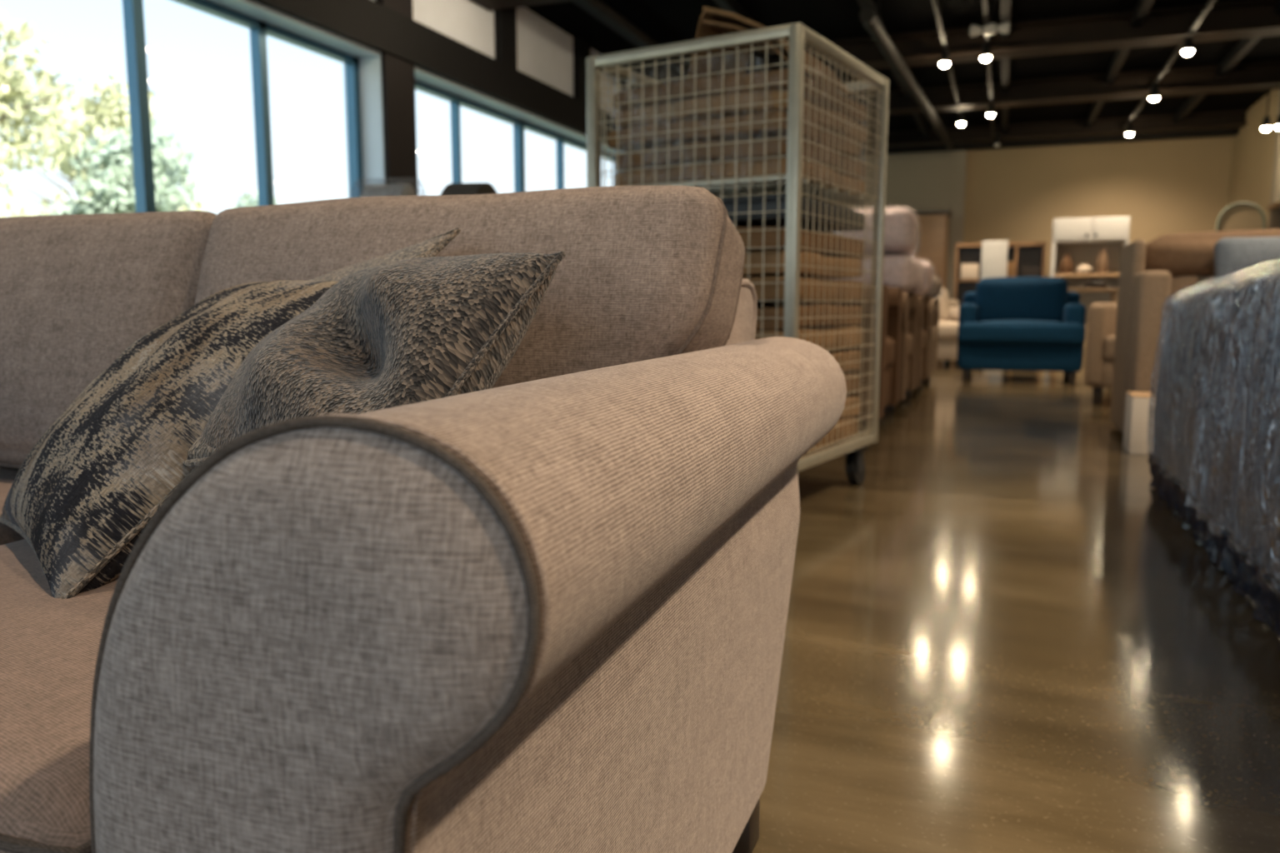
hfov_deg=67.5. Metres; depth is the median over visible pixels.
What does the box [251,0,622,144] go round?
beam
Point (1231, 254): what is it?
cushion
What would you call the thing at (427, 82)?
window
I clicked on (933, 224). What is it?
wardrobe
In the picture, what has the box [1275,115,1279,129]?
track spotlight
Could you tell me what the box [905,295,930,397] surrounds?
armchair
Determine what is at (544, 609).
sofa
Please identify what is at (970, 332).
seat cushion
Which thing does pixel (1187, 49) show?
track spotlight
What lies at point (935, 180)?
wall
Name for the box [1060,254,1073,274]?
vase
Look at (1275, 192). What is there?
wall
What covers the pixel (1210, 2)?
track rail
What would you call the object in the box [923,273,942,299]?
cushion
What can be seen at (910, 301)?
armchair
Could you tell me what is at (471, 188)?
barrel chair
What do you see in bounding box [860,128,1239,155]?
trim
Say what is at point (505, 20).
trim
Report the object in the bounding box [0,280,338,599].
pillow
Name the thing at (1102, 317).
armchair
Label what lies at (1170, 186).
wall
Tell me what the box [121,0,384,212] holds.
window
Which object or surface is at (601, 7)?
ceiling pipe
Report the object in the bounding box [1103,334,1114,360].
seat cushion
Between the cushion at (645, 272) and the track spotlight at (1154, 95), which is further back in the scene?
the track spotlight at (1154, 95)
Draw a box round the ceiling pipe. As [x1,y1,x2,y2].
[580,0,690,75]
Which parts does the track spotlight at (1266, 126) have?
stem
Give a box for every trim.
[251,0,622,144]
[375,0,418,195]
[470,0,577,10]
[494,7,589,103]
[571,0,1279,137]
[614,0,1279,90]
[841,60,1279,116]
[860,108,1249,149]
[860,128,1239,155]
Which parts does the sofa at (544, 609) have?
arm panel, frame, arm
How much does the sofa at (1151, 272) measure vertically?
1.004 m
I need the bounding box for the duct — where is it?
[859,0,954,149]
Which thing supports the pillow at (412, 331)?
on the sofa at (544, 609)
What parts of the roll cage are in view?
post, panel, rail, rail, panel, post, panel, rail, panel, rail, rail, post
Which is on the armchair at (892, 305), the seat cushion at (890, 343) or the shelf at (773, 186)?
the seat cushion at (890, 343)
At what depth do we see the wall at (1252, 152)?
12.24 m
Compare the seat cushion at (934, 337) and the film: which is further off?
the seat cushion at (934, 337)
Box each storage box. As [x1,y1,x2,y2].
[960,264,979,279]
[1006,261,1014,276]
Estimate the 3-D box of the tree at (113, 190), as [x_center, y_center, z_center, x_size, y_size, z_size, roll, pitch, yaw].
[-10.860,-4.271,21.437,4.419,4.951,3.696,-4,8,-30]
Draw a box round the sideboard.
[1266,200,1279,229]
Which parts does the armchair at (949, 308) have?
frame, arm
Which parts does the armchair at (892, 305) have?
leg, leg, arm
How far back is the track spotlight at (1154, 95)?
10.36 m
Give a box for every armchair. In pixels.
[773,285,902,432]
[820,279,918,412]
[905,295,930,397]
[919,299,939,386]
[935,288,959,363]
[956,276,1085,384]
[1084,302,1117,404]
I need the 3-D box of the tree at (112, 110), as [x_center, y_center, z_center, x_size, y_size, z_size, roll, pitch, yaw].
[-15.787,-6.410,28.337,5.308,7.438,5.382,-2,8,-16]
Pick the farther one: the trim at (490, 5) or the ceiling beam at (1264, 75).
the ceiling beam at (1264, 75)
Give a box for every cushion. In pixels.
[0,210,216,470]
[0,478,24,545]
[0,540,118,852]
[195,185,744,388]
[830,252,926,293]
[833,205,920,255]
[885,336,894,368]
[906,332,913,357]
[912,259,934,295]
[921,329,926,349]
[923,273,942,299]
[932,326,936,344]
[935,288,949,320]
[938,320,958,339]
[957,320,1085,344]
[975,276,1068,322]
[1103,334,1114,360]
[1214,236,1279,282]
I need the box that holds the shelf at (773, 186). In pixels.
[648,175,873,204]
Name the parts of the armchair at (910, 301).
leg, arm, arm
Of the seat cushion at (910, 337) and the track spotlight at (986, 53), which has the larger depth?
the track spotlight at (986, 53)
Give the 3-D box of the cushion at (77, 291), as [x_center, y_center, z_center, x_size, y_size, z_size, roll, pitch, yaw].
[-0.931,-0.126,1.507,0.721,0.406,0.304,3,8,20]
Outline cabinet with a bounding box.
[980,240,1008,279]
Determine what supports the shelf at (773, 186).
attached to the roll cage
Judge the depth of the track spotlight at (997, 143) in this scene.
13.30 m
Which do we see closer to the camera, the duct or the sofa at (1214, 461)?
the sofa at (1214, 461)
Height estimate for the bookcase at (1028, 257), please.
1.450 m
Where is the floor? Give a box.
[752,347,1279,852]
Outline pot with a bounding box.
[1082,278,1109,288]
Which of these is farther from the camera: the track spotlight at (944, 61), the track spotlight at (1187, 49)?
the track spotlight at (944, 61)
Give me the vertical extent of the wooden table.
0.820 m
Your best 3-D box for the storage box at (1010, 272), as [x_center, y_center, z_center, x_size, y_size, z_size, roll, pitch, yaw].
[4.885,-2.059,12.630,0.140,0.220,0.140,3,8,20]
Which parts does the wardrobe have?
door, cornice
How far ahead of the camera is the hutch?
11.86 m
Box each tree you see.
[0,9,84,217]
[0,72,207,215]
[40,118,202,214]
[216,189,277,214]
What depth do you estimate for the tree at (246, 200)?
25.43 m
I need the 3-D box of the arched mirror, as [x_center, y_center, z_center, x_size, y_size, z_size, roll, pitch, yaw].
[6.565,-1.579,10.555,0.520,1.756,0.240,3,8,20]
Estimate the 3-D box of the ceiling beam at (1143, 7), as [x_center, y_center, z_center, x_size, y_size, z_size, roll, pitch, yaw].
[3.193,-3.214,5.271,8.880,0.100,19.200,3,8,20]
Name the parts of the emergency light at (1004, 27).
rod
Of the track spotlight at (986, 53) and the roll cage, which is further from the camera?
the track spotlight at (986, 53)
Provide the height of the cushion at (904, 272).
0.291 m
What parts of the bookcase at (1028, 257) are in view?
shelf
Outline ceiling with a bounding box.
[524,0,1279,132]
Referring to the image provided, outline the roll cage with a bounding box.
[585,22,889,484]
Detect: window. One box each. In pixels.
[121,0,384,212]
[414,65,626,192]
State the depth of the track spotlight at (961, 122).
11.87 m
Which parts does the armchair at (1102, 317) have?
leg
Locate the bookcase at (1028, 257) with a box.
[953,241,1046,307]
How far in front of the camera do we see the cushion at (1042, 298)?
8.36 m
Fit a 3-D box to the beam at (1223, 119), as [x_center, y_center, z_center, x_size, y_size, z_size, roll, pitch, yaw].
[6.753,-4.220,13.378,10.900,0.240,0.320,3,8,20]
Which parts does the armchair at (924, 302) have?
leg, arm, arm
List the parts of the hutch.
panel, door, panel, door, panel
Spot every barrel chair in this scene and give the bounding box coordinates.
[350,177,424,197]
[440,182,497,194]
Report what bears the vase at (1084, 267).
on the hutch
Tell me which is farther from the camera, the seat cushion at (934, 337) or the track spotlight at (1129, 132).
the track spotlight at (1129, 132)
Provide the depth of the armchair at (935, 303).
8.06 m
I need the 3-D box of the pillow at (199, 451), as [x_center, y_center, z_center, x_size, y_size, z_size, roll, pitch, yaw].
[-0.429,-0.069,1.038,0.428,0.297,0.327,4,8,30]
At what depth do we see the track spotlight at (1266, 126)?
10.63 m
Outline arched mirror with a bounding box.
[1215,201,1265,231]
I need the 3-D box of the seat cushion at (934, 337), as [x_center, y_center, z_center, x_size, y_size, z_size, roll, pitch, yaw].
[2.134,-0.757,8.013,0.644,0.214,0.510,3,8,20]
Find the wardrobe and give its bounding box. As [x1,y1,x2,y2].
[823,209,951,289]
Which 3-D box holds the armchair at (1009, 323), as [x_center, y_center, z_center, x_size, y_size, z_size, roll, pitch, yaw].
[3.284,-0.853,8.290,0.990,0.890,0.932,3,8,20]
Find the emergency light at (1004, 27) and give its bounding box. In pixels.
[970,0,1009,36]
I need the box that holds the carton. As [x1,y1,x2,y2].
[1123,391,1155,454]
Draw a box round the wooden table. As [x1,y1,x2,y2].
[1068,288,1118,302]
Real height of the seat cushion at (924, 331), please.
0.214 m
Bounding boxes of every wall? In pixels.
[373,0,627,116]
[835,150,967,299]
[963,135,1233,347]
[1227,89,1279,229]
[1268,89,1279,229]
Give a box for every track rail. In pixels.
[931,0,961,114]
[981,0,994,138]
[1122,0,1216,130]
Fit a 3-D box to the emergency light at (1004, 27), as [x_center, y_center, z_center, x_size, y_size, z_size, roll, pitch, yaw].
[2.986,-3.489,8.169,0.320,0.290,0.098,3,8,20]
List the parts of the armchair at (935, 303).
leg, arm, arm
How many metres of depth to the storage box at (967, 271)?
12.74 m
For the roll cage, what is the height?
1.430 m
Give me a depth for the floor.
1.79 m
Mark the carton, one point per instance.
(1137, 409)
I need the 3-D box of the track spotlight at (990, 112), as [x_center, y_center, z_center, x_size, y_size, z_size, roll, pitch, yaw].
[4.140,-3.734,11.309,0.093,0.160,0.093,-3,8,-24]
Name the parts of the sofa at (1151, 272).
arm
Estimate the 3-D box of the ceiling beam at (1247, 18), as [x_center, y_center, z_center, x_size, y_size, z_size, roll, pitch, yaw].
[4.884,-3.562,8.463,10.900,0.260,0.320,3,8,20]
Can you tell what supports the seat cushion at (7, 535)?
on the sofa at (544, 609)
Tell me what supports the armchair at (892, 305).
on the floor
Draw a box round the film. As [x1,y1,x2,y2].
[612,55,866,196]
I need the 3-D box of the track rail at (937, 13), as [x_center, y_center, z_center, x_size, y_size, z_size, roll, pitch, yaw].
[2.965,-3.660,9.233,0.036,0.220,7.100,3,8,20]
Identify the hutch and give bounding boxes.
[1050,215,1130,324]
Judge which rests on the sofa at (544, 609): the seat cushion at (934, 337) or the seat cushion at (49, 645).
the seat cushion at (49, 645)
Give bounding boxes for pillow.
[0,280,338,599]
[10,228,460,508]
[195,251,565,467]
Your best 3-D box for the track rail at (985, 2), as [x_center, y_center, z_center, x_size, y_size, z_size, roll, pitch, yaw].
[1.970,-3.193,5.577,0.036,0.220,17.500,3,8,20]
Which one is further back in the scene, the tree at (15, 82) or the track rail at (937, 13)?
the tree at (15, 82)
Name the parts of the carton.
lid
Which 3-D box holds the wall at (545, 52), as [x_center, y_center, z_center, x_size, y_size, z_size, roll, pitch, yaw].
[-1.640,-3.197,7.110,0.270,0.600,19.200,3,8,20]
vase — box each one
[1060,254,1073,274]
[1076,263,1092,273]
[1096,248,1108,273]
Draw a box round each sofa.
[0,185,846,852]
[1110,229,1279,433]
[1147,258,1279,648]
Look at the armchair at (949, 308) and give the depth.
9.76 m
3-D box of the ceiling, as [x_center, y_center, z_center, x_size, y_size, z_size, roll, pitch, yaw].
[3.614,-3.343,5.095,11.700,0.200,19.800,3,8,20]
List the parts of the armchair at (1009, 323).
leg, arm, frame, leg, leg, arm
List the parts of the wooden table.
leg, leg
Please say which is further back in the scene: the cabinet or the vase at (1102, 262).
the cabinet
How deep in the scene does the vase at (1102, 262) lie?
11.67 m
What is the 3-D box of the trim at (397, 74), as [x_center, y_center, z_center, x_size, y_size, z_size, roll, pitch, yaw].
[-1.612,-1.897,7.265,0.330,3.220,19.800,3,8,20]
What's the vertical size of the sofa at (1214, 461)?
0.966 m
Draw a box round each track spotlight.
[939,49,949,67]
[957,112,964,126]
[980,42,990,61]
[986,104,994,117]
[993,133,1000,147]
[1125,123,1133,135]
[1149,85,1159,100]
[1181,38,1194,55]
[1260,90,1270,131]
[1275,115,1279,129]

